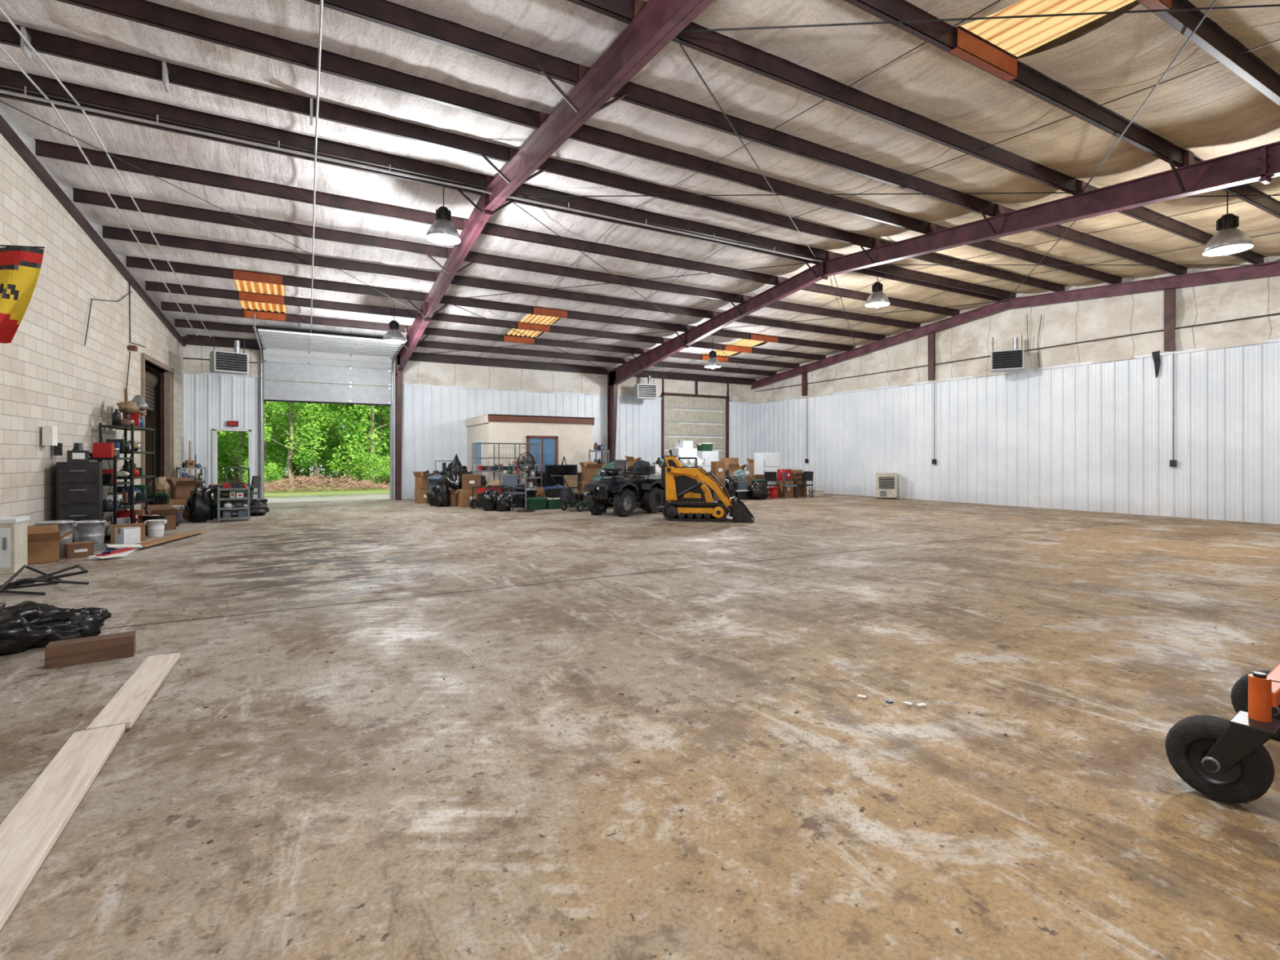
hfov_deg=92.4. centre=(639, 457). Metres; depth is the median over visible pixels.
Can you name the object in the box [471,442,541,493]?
wire rack
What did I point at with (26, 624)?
plastic sheeting
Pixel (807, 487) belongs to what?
cardboard box
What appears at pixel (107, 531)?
supplies
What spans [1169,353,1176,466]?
conduit
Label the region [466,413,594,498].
small office structure
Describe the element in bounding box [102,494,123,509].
supplies
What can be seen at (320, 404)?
deciduous tree
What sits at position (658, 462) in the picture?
garbage bag
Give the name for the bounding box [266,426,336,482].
bush
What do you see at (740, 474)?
plastic bag
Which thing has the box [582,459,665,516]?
vehicle
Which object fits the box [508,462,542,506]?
metal shelf
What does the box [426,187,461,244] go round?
light
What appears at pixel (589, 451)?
metal shelf
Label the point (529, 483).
supplies
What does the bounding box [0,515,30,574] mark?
base cabinet
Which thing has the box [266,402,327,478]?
deciduous tree
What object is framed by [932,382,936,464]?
conduit
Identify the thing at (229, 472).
deciduous tree
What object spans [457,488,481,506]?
cardboard box
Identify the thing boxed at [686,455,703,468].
trash bag
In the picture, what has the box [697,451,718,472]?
refrigerator
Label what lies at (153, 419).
door
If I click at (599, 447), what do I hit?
supplies
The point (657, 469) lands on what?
trash bag
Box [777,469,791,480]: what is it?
cardboard box
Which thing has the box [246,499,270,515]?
duffel bag
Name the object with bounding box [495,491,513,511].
garbage bag
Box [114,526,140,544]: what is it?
cardboard box
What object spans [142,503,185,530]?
cardboard box
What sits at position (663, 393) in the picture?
trim
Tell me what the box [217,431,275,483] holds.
bush
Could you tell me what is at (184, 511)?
cardboard box
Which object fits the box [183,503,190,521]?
cardboard box
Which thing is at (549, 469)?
television
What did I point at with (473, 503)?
portable generator
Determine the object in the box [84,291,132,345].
hanging cable
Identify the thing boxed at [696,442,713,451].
storage tote
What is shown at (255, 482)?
folding chair
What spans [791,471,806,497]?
cardboard box
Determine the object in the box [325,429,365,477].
bush
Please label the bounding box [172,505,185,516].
plastic bucket
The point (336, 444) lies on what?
bush
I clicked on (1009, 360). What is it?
heater
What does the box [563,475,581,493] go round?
cardboard box
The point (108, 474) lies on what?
supplies
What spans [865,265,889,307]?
light
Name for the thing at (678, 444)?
cardboard box
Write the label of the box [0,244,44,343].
flag
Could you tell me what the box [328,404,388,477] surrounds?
deciduous tree
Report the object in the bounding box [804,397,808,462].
conduit
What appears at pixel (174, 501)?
cardboard box
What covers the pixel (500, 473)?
metal shelf
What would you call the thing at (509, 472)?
supplies
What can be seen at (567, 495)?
lawn mower
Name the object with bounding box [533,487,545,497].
cardboard box
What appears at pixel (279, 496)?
ground
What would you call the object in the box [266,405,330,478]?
deciduous tree
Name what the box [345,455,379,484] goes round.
bush
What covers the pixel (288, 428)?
bush
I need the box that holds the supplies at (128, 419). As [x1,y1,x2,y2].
[111,408,143,426]
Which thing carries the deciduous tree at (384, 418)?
on the ground
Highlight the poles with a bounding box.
[186,434,196,476]
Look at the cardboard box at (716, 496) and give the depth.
18.73 m
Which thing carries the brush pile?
on the ground
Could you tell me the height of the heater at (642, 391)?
0.975 m
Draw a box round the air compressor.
[435,460,452,475]
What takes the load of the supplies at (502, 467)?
on the wire rack
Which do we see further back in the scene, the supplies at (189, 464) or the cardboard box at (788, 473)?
the cardboard box at (788, 473)
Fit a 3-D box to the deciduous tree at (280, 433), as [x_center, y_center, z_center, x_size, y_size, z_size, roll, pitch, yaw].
[-19.075,-3.340,30.775,4.783,9.753,5.644,0,0,30]
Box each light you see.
[382,304,405,344]
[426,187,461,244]
[704,351,720,368]
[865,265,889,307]
[1202,192,1253,256]
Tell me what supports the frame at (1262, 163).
on the floor
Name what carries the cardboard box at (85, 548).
on the floor
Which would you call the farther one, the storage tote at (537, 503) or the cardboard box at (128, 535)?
the storage tote at (537, 503)
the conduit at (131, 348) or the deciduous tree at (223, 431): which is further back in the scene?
the deciduous tree at (223, 431)
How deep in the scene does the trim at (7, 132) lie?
14.08 m
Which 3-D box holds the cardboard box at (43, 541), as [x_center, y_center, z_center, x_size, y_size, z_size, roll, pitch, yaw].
[-8.079,1.179,8.331,0.531,0.481,0.574,0,0,44]
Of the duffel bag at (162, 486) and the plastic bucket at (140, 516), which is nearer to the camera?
the plastic bucket at (140, 516)
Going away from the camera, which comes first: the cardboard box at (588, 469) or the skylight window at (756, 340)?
the cardboard box at (588, 469)
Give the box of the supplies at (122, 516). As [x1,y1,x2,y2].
[111,509,146,524]
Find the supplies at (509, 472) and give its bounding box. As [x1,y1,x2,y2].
[503,470,519,474]
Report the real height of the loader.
1.594 m
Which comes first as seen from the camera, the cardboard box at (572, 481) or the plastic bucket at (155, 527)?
the plastic bucket at (155, 527)
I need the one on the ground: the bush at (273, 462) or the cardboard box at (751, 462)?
the bush at (273, 462)
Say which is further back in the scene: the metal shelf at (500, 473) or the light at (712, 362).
the light at (712, 362)
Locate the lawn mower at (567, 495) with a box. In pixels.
[550,475,587,511]
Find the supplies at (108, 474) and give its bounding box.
[102,469,113,483]
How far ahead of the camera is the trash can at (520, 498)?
17.34 m
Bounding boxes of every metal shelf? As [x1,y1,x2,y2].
[88,455,133,537]
[98,422,155,523]
[176,466,206,486]
[217,485,249,522]
[499,472,521,505]
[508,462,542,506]
[588,448,608,467]
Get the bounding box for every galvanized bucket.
[32,520,77,556]
[73,520,108,551]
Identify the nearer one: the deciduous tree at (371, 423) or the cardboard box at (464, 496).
the cardboard box at (464, 496)
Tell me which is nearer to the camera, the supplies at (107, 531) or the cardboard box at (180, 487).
the supplies at (107, 531)
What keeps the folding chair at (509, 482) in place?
on the floor
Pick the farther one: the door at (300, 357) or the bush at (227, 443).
the bush at (227, 443)
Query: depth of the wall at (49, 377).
9.94 m
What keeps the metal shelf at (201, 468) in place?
on the floor
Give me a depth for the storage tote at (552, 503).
16.88 m
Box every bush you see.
[217,431,245,480]
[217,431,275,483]
[228,413,311,478]
[240,457,284,488]
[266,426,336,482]
[266,458,285,483]
[280,432,338,477]
[310,414,365,476]
[318,429,377,481]
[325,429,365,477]
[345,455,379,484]
[355,450,389,488]
[364,429,389,470]
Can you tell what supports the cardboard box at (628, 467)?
on the cardboard box
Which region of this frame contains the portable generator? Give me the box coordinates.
[469,484,508,508]
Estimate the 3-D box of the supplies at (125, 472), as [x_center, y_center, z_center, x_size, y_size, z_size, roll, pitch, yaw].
[-10.019,0.209,12.030,0.287,0.316,1.346,0,0,-30]
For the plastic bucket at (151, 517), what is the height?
0.366 m
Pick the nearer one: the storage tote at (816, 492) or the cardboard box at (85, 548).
the cardboard box at (85, 548)
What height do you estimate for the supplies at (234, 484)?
0.137 m
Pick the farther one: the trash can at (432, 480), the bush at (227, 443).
the bush at (227, 443)
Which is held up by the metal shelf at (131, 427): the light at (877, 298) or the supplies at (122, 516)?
the supplies at (122, 516)
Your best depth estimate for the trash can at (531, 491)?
17.09 m
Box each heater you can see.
[209,335,248,375]
[634,373,657,399]
[991,334,1024,372]
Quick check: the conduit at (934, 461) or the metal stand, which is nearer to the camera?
the metal stand
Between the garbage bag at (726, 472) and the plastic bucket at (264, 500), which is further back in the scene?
the garbage bag at (726, 472)
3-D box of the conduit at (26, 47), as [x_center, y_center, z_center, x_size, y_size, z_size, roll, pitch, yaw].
[-1.774,-3.977,10.493,13.799,1.207,23.103,0,0,-29]
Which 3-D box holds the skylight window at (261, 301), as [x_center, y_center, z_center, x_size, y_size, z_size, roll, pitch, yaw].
[-9.318,-3.982,15.133,1.150,0.601,3.100,0,0,-29]
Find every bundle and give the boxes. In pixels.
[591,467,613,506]
[604,462,620,475]
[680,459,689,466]
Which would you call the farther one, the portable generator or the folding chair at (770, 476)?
the folding chair at (770, 476)
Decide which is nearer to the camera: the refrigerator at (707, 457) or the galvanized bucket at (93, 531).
the galvanized bucket at (93, 531)
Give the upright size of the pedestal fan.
1.550 m
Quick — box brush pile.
[245,473,389,492]
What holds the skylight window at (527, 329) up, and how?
attached to the ceiling
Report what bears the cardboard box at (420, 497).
on the floor
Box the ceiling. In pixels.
[0,0,1279,378]
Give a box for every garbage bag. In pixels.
[186,481,214,522]
[426,488,435,506]
[432,475,450,506]
[444,453,470,475]
[444,465,466,491]
[480,475,486,485]
[481,488,497,511]
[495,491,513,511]
[652,457,661,467]
[705,483,714,497]
[724,468,728,476]
[724,475,736,497]
[747,480,768,499]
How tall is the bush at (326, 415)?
5.172 m
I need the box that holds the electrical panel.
[42,426,62,455]
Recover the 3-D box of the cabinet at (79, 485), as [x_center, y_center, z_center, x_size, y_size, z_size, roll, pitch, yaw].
[-8.958,0.745,9.825,0.500,1.350,0.650,0,0,-37]
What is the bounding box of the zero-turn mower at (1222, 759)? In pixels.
[1164,662,1279,803]
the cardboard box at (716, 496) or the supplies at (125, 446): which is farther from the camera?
the cardboard box at (716, 496)
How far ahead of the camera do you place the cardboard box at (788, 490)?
21.79 m
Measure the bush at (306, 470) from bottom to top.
3.836 m
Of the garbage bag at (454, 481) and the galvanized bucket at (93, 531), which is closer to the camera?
the galvanized bucket at (93, 531)
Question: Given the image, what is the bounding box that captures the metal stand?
[0,564,88,595]
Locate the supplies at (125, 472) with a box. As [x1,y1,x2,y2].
[116,460,142,476]
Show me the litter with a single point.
(919, 704)
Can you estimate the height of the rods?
1.278 m
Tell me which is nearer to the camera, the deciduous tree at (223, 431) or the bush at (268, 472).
the bush at (268, 472)
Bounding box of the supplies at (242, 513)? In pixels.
[222,509,246,517]
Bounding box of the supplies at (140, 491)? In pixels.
[108,484,146,502]
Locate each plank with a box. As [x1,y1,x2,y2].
[0,724,124,933]
[85,652,179,730]
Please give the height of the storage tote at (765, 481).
0.312 m
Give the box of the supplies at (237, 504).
[223,501,244,507]
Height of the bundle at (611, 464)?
0.505 m
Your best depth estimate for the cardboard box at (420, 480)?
18.98 m
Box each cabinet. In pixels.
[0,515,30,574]
[56,462,102,542]
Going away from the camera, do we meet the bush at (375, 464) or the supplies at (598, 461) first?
the supplies at (598, 461)
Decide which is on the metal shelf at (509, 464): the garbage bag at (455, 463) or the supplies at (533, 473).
the supplies at (533, 473)
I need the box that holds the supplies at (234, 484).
[222,481,246,488]
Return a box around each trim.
[0,114,186,510]
[212,420,252,484]
[258,358,391,499]
[660,378,728,459]
[750,260,1279,395]
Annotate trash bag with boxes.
[652,463,661,475]
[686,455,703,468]
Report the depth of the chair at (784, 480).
21.24 m
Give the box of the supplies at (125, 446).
[106,439,142,451]
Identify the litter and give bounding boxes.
[79,523,1276,843]
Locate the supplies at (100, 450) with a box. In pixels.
[88,442,119,457]
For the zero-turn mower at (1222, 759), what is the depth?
2.49 m
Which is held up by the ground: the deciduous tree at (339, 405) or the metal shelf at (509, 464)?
the deciduous tree at (339, 405)
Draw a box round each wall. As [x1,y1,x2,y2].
[0,133,183,525]
[182,335,755,499]
[753,256,1279,524]
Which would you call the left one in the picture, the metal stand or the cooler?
the metal stand
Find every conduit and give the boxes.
[0,0,822,337]
[125,282,145,395]
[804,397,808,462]
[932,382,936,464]
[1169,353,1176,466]
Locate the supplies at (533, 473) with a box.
[516,468,537,476]
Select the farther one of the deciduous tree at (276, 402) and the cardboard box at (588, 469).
the deciduous tree at (276, 402)
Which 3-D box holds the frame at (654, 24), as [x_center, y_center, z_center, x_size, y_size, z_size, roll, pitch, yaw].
[-2.484,-1.664,10.331,1.128,6.167,23.500,0,0,-29]
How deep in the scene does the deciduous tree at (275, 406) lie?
29.02 m
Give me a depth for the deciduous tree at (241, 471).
32.97 m
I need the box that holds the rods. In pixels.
[0,0,1279,381]
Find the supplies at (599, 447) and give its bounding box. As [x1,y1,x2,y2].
[593,442,603,450]
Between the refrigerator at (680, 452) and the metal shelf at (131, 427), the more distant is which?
the refrigerator at (680, 452)
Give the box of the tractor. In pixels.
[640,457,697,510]
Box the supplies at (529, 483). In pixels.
[515,481,539,489]
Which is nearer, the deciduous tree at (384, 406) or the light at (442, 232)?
the light at (442, 232)
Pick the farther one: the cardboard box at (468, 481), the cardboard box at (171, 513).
the cardboard box at (468, 481)
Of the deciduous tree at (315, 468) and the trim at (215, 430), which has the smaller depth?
the trim at (215, 430)
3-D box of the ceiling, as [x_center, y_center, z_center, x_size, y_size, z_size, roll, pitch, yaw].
[0.125,-4.252,11.708,25.700,1.375,24.600,0,0,-29]
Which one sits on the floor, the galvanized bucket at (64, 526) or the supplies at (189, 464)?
the galvanized bucket at (64, 526)
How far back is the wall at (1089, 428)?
16.57 m
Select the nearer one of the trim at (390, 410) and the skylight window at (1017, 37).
the skylight window at (1017, 37)
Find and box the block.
[44,631,135,669]
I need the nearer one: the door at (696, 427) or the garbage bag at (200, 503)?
the garbage bag at (200, 503)
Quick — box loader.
[655,449,755,522]
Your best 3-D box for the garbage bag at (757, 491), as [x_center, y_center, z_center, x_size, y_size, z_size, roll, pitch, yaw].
[3.979,1.105,20.798,0.812,0.630,0.675,0,0,-29]
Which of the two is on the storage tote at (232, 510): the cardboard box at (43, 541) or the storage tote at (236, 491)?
the storage tote at (236, 491)
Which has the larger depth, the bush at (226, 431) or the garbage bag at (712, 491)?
the bush at (226, 431)
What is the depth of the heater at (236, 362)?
16.60 m
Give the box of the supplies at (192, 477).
[182,472,202,480]
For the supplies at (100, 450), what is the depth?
10.52 m
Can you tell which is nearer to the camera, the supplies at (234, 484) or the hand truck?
the supplies at (234, 484)
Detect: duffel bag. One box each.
[147,476,169,493]
[173,507,185,526]
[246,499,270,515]
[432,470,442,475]
[485,479,503,493]
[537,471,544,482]
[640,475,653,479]
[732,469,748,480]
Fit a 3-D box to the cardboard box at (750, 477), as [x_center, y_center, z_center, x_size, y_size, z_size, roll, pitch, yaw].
[4.189,1.018,22.271,0.504,0.803,0.503,0,0,-35]
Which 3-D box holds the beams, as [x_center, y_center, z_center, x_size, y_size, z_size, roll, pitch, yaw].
[1.299,-4.075,12.314,22.198,1.376,23.950,0,0,-29]
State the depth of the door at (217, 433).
18.58 m
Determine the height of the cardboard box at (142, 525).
0.283 m
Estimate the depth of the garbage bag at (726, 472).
22.04 m
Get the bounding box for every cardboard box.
[27,524,74,564]
[63,541,93,559]
[110,522,145,542]
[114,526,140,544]
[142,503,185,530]
[166,477,202,498]
[168,497,188,517]
[182,509,185,519]
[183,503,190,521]
[413,471,434,488]
[414,488,428,503]
[448,487,459,506]
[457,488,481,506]
[462,474,480,489]
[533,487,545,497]
[578,480,591,493]
[579,462,605,480]
[624,455,641,471]
[626,466,641,477]
[675,440,693,448]
[711,461,724,478]
[712,478,724,500]
[720,457,738,470]
[726,462,747,477]
[746,458,754,474]
[746,474,764,486]
[775,480,793,497]
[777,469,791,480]
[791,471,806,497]
[806,486,817,494]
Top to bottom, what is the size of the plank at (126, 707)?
0.044 m
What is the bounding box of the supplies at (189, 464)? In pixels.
[182,460,201,467]
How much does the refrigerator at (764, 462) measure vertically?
1.600 m
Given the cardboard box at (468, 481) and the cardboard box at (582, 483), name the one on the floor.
the cardboard box at (582, 483)
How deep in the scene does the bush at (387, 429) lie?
38.39 m
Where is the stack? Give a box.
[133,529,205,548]
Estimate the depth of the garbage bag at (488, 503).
16.32 m
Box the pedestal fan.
[516,452,534,512]
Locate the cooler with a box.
[875,472,897,499]
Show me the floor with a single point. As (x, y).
(517, 816)
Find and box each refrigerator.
[670,448,697,463]
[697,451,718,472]
[754,452,779,495]
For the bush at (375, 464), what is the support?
on the ground
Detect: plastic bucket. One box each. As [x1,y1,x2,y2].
[137,514,150,523]
[141,514,165,535]
[144,519,167,537]
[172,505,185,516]
[251,498,267,502]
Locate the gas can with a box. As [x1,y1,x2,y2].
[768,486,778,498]
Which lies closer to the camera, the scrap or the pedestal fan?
the scrap
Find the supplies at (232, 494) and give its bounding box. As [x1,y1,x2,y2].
[222,491,243,497]
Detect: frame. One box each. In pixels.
[395,0,714,500]
[607,141,1279,463]
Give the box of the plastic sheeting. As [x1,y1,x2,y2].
[0,600,111,655]
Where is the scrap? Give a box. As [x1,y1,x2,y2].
[115,388,150,415]
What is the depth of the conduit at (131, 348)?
13.23 m
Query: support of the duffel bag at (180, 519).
on the floor
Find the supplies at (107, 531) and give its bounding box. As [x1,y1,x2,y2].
[104,516,113,534]
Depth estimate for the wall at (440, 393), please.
21.87 m
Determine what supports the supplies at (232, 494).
on the metal shelf at (219, 489)
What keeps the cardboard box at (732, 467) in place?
on the cardboard box
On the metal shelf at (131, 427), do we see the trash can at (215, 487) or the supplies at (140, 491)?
the supplies at (140, 491)
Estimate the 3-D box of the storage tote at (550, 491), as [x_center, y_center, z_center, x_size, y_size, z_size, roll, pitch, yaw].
[-2.367,0.959,17.071,0.520,0.292,0.405,0,0,-35]
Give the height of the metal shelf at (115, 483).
1.450 m
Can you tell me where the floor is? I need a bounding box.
[0,493,1279,959]
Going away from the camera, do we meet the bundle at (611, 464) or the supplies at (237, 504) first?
the supplies at (237, 504)
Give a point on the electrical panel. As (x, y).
(49, 433)
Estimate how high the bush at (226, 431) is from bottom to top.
3.881 m
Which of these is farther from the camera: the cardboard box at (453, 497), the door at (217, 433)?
the door at (217, 433)
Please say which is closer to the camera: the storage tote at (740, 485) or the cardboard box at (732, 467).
the storage tote at (740, 485)
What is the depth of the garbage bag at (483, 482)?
19.29 m
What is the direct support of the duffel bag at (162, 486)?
on the storage tote at (160, 499)
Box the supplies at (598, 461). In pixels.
[594,458,604,464]
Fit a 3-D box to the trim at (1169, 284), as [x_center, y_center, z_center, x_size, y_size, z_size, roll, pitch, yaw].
[10.895,-3.255,17.515,0.330,2.650,23.800,0,0,-29]
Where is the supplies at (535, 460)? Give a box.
[512,457,537,464]
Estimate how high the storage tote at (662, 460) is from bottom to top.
0.362 m
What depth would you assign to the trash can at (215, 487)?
14.29 m
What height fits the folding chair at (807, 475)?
0.921 m
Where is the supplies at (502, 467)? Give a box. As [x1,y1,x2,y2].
[477,463,534,470]
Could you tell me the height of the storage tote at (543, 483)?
0.312 m
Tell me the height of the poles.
2.111 m
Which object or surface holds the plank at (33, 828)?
on the floor
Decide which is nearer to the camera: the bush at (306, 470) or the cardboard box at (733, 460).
the cardboard box at (733, 460)
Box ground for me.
[217,471,389,502]
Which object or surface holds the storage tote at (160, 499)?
on the storage tote
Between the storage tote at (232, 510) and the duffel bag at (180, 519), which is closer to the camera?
the duffel bag at (180, 519)
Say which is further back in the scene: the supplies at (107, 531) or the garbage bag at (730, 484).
the garbage bag at (730, 484)
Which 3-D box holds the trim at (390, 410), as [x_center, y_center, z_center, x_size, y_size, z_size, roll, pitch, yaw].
[-10.062,-0.820,19.870,3.850,4.480,0.320,0,0,-29]
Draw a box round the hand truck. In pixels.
[224,467,250,502]
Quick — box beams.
[0,0,1279,380]
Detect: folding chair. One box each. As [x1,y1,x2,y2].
[251,475,261,498]
[502,475,524,510]
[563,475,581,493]
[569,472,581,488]
[764,471,778,497]
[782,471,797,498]
[795,471,813,497]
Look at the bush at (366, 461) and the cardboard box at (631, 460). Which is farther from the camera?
the bush at (366, 461)
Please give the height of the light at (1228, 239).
1.050 m
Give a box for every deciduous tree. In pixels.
[217,401,326,485]
[217,402,293,483]
[217,431,244,483]
[226,433,236,479]
[245,380,337,488]
[266,382,377,484]
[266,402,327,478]
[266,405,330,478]
[308,383,389,483]
[313,383,389,485]
[320,404,389,479]
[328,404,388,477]
[343,386,389,484]
[362,405,389,453]
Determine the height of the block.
0.150 m
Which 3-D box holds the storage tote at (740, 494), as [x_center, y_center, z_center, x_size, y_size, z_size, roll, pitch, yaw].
[3.368,1.254,20.752,0.564,0.332,0.413,0,0,-29]
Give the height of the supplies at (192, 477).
0.209 m
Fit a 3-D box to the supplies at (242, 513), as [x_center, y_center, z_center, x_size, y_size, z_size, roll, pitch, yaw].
[-9.104,1.258,13.791,0.434,0.148,0.209,0,0,-33]
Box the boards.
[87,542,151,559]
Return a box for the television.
[544,464,577,490]
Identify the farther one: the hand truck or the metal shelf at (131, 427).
the hand truck
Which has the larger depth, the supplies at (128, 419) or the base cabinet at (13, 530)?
the supplies at (128, 419)
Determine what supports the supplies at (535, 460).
on the metal shelf at (509, 464)
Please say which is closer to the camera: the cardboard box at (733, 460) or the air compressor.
the air compressor
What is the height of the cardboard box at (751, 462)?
0.658 m
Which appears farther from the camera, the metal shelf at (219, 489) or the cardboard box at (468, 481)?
the cardboard box at (468, 481)
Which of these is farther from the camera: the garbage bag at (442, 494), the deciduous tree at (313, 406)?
the deciduous tree at (313, 406)
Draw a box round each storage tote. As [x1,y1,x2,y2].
[146,493,170,505]
[227,490,247,504]
[228,504,247,519]
[524,496,547,510]
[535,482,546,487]
[543,486,565,497]
[546,497,563,509]
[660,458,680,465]
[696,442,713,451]
[733,480,748,489]
[735,489,749,499]
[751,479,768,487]
[808,488,824,496]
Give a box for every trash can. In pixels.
[212,482,244,518]
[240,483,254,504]
[426,474,444,492]
[514,484,528,507]
[523,486,537,497]
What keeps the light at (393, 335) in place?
hanging from the ceiling
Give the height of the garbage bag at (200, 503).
0.897 m
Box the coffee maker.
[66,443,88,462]
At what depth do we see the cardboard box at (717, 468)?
18.79 m
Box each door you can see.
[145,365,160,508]
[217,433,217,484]
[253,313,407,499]
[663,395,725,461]
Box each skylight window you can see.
[233,270,287,321]
[503,306,567,343]
[702,333,777,362]
[949,0,1171,81]

